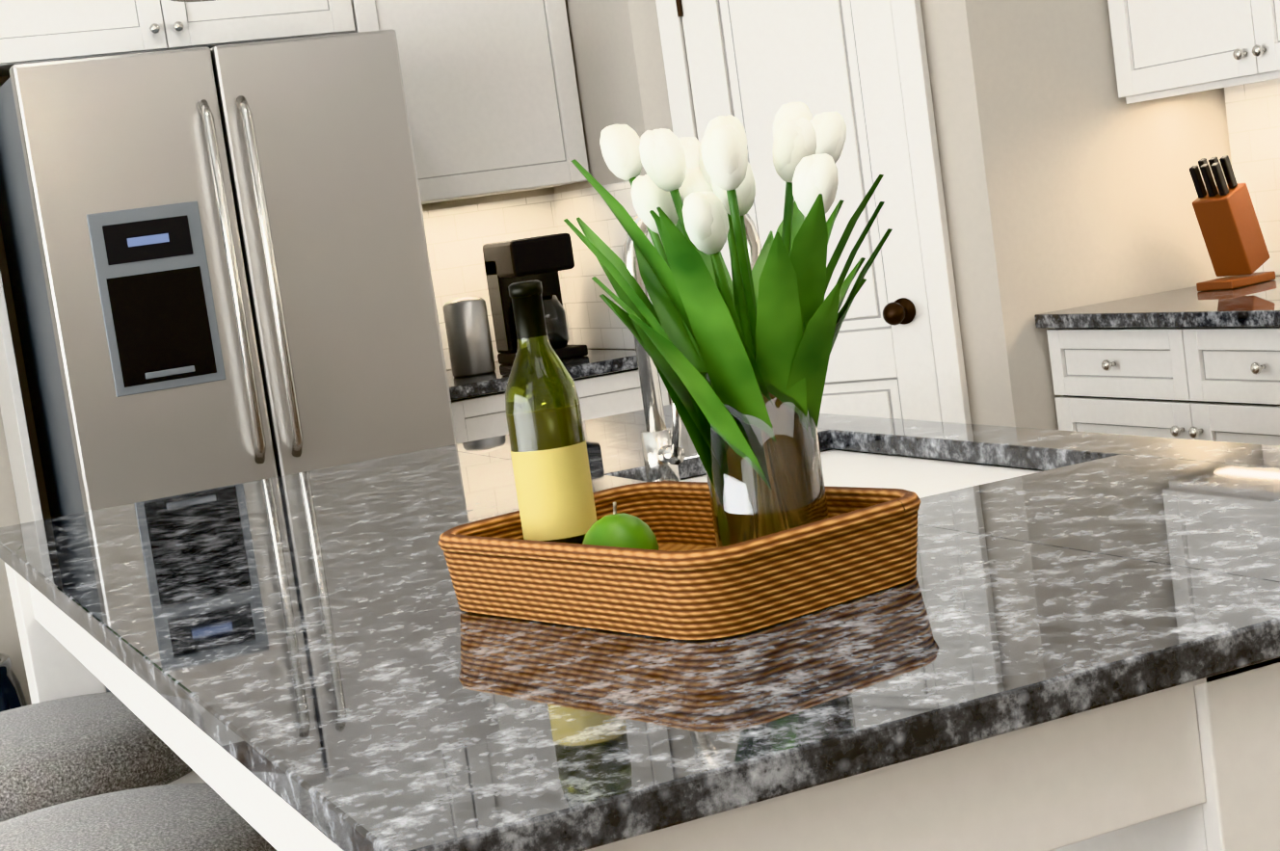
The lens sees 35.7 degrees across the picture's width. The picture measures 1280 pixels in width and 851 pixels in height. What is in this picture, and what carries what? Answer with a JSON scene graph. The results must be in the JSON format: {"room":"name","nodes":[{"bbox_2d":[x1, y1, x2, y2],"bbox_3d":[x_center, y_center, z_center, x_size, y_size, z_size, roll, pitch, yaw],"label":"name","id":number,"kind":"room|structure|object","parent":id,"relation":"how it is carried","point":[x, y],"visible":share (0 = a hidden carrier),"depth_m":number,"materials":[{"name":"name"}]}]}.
{"room":"kitchen","nodes":[
{"label":"kitchen","id":0,"kind":"room"},
{"bbox_2d":[0,0,1279,705],"bbox_3d":[-1.938,-0.773,1.983,8.800,4.200,5.850,-11,7,-24],"label":"wall","id":1,"kind":"structure","parent":0,"point":[1066,177],"depth_m":4.77,"materials":[{"name":"beige paint"}]},
{"bbox_2d":[0,0,362,77],"bbox_3d":[-1.284,-1.174,5.142,0.993,0.435,0.296,-11,7,-24],"label":"upper cabinet","id":2,"kind":"object","parent":1,"relation":"attached to","point":[31,31],"depth_m":5.01,"materials":[{"name":"white wood"}]},
{"bbox_2d":[358,0,588,204],"bbox_3d":[-0.530,-1.080,5.487,0.602,0.900,0.296,-11,7,-24],"label":"upper cabinet","id":3,"kind":"object","parent":1,"relation":"attached to","point":[492,96],"depth_m":5.39,"materials":[{"name":"white wood"}]},
{"bbox_2d":[422,181,654,369],"bbox_3d":[-0.380,-0.385,5.401,0.650,0.453,0.640,-11,7,-24],"label":"backsplash","id":4,"kind":"structure","parent":1,"relation":"attached to","point":[458,237],"depth_m":5.68,"materials":[{"name":"white tile"}]},
{"bbox_2d":[655,0,971,424],"bbox_3d":[0.445,-0.352,4.933,0.402,2.096,0.621,-11,7,-24],"label":"pantry door","id":5,"kind":"structure","parent":1,"relation":"in","point":[860,66],"depth_m":4.83,"materials":[{"name":"white wood"}]},
{"bbox_2d":[1107,0,1279,104],"bbox_3d":[1.812,-1.191,3.521,0.363,0.910,2.838,-11,7,-24],"label":"upper cabinet","id":6,"kind":"object","parent":1,"relation":"attached to","point":[1164,48],"visible":1,"depth_m":4.55,"materials":[{"name":"white wood"}]},
{"bbox_2d":[1224,78,1279,275],"bbox_3d":[2.048,-0.743,3.631,0.009,0.900,2.868,-11,7,-24],"label":"tile backsplash","id":7,"kind":"structure","parent":1,"relation":"attached to","point":[1253,114],"depth_m":4.86,"materials":[{"name":"beige tile"}]},
{"bbox_3d":[0.226,1.025,2.865,12.800,0.120,6.170,-11,7,-24],"label":"floor","id":8,"kind":"structure","parent":0,"visible":0},
{"bbox_2d":[0,652,27,712],"bbox_3d":[-1.817,0.106,4.690,0.683,1.864,0.751,-11,7,-24],"label":"yucca","id":9,"kind":"object","parent":8,"relation":"on","point":[12,695],"visible":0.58,"depth_m":4.78,"materials":[{"name":"blue ceramic"}]},
{"bbox_2d":[0,270,43,523],"bbox_3d":[-1.611,-0.175,5.027,0.022,2.290,0.316,-11,7,-24],"label":"panel","id":10,"kind":"object","parent":8,"relation":"on","point":[19,452],"visible":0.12,"depth_m":4.92,"materials":[{"name":"white wood"}]},
{"bbox_2d":[0,692,206,823],"bbox_3d":[-0.824,0.760,2.956,0.456,0.670,0.456,-11,7,-24],"label":"stool","id":11,"kind":"object","parent":8,"relation":"on","point":[58,751],"visible":0.44,"depth_m":2.78,"materials":[{"name":"grey fabric"}]},
{"bbox_2d":[0,783,276,850],"bbox_3d":[-0.582,0.793,2.336,0.455,0.670,0.455,-11,7,-24],"label":"stool","id":12,"kind":"object","parent":8,"relation":"on","point":[188,817],"visible":0.77,"depth_m":2.29,"materials":[{"name":"grey fabric"}]},
{"bbox_2d":[0,28,456,692],"bbox_3d":[-1.008,-0.008,5.012,0.902,1.800,0.802,-11,7,-24],"label":"refrigerator","id":13,"kind":"object","parent":8,"relation":"on","point":[218,266],"visible":0.71,"depth_m":4.65,"materials":[{"name":"silver metal"}]},
{"bbox_2d":[446,348,669,443],"bbox_3d":[-0.279,0.291,5.468,0.627,0.915,0.648,-11,7,-24],"label":"base cabinet","id":14,"kind":"object","parent":8,"relation":"on","point":[606,382],"visible":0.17,"depth_m":5.19,"materials":[{"name":"white wood"}]},
{"bbox_2d":[442,295,495,377],"bbox_3d":[-0.459,-0.241,5.328,0.116,0.210,0.116,-11,7,-24],"label":"steel canister","id":15,"kind":"object","parent":14,"relation":"on","point":[468,335],"visible":1,"depth_m":5.28,"materials":[{"name":"silver metal"}]},
{"bbox_2d":[482,232,587,364],"bbox_3d":[-0.293,-0.350,5.508,0.180,0.340,0.240,-11,7,-24],"label":"coffee maker","id":16,"kind":"object","parent":14,"relation":"on","point":[544,259],"visible":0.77,"depth_m":5.45,"materials":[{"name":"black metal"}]},
{"bbox_2d":[5,566,1279,850],"bbox_3d":[0.038,0.574,2.557,1.266,0.886,2.228,-11,7,-24],"label":"kitchen island","id":17,"kind":"object","parent":8,"relation":"on","point":[1197,768],"depth_m":1.50,"materials":[{"name":"white wood"}]},
{"bbox_2d":[0,447,1279,850],"bbox_3d":[-0.257,0.166,2.406,0.790,0.030,2.260,-11,7,-24],"label":"island countertop","id":18,"kind":"structure","parent":17,"relation":"on","point":[311,626],"depth_m":1.62,"materials":[{"name":"grey stone"}]},
{"bbox_2d":[438,480,921,639],"bbox_3d":[0.033,0.122,1.920,0.297,0.078,0.447,-13,8,-37],"label":"basket tray","id":19,"kind":"object","parent":18,"relation":"on","point":[688,579],"visible":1,"depth_m":1.78,"materials":[{"name":"brown wicker"}]},
{"bbox_2d":[505,279,597,544],"bbox_3d":[-0.094,0.005,1.994,0.076,0.300,0.076,-11,7,-24],"label":"wine bottle","id":20,"kind":"object","parent":19,"relation":"in","point":[551,469],"visible":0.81,"depth_m":1.97,"materials":[{"name":"green glass"}]},
{"bbox_2d":[582,502,658,550],"bbox_3d":[-0.020,0.114,1.885,0.074,0.085,0.074,-11,7,-24],"label":"fruit","id":21,"kind":"object","parent":19,"relation":"in","point":[621,530],"visible":0.52,"depth_m":1.86,"materials":[{"name":"green plant"}]},
{"bbox_2d":[562,101,892,547],"bbox_3d":[0.095,-0.076,1.845,0.304,0.440,0.297,-11,7,-24],"label":"vase","id":22,"kind":"object","parent":19,"relation":"in","point":[740,360],"visible":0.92,"depth_m":1.80,"materials":[{"name":"clear glass"}]},
{"bbox_2d":[636,439,1071,493],"bbox_3d":[0.280,0.168,2.659,0.404,0.198,0.724,-11,7,-24],"label":"sink","id":23,"kind":"object","parent":18,"relation":"in","point":[844,463],"depth_m":2.73,"materials":[{"name":"white ceramic"}]},
{"bbox_2d":[441,404,1279,574],"bbox_3d":[0.318,0.059,2.661,0.494,0.030,2.260,-11,7,-24],"label":"island countertop","id":24,"kind":"structure","parent":17,"relation":"on","point":[1216,503],"depth_m":2.20,"materials":[{"name":"grey stone"}]},
{"bbox_2d":[624,188,761,481],"bbox_3d":[0.085,-0.113,2.531,0.212,0.398,0.111,-11,7,-24],"label":"gooseneck faucet","id":25,"kind":"object","parent":24,"relation":"on","point":[663,453],"visible":0.23,"depth_m":2.52,"materials":[{"name":"silver metal"}]},
{"bbox_2d":[1034,275,1279,445],"bbox_3d":[1.881,0.191,3.592,0.648,0.915,2.878,-11,7,-24],"label":"base cabinet","id":26,"kind":"object","parent":8,"relation":"on","point":[1191,362],"visible":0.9,"depth_m":4.38,"materials":[{"name":"white wood"}]},
{"bbox_2d":[1188,155,1275,291],"bbox_3d":[1.402,-0.487,4.728,0.180,0.310,0.100,-13,8,-38],"label":"knife block","id":27,"kind":"object","parent":26,"relation":"on","point":[1231,231],"visible":1,"depth_m":4.69,"materials":[{"name":"brown wood"}]},
{"bbox_3d":[2.282,-2.329,3.635,7.350,0.200,5.890,-11,7,-24],"label":"ceiling","id":28,"kind":"structure","parent":0,"visible":0},
{"bbox_2d":[170,0,215,1],"bbox_3d":[-0.690,-1.175,2.865,0.210,1.093,0.210,-11,7,-24],"label":"pendant lamp","id":29,"kind":"object","parent":28,"relation":"hanging from","point":[192,0],"visible":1,"depth_m":2.97,"materials":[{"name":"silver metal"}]}
]}

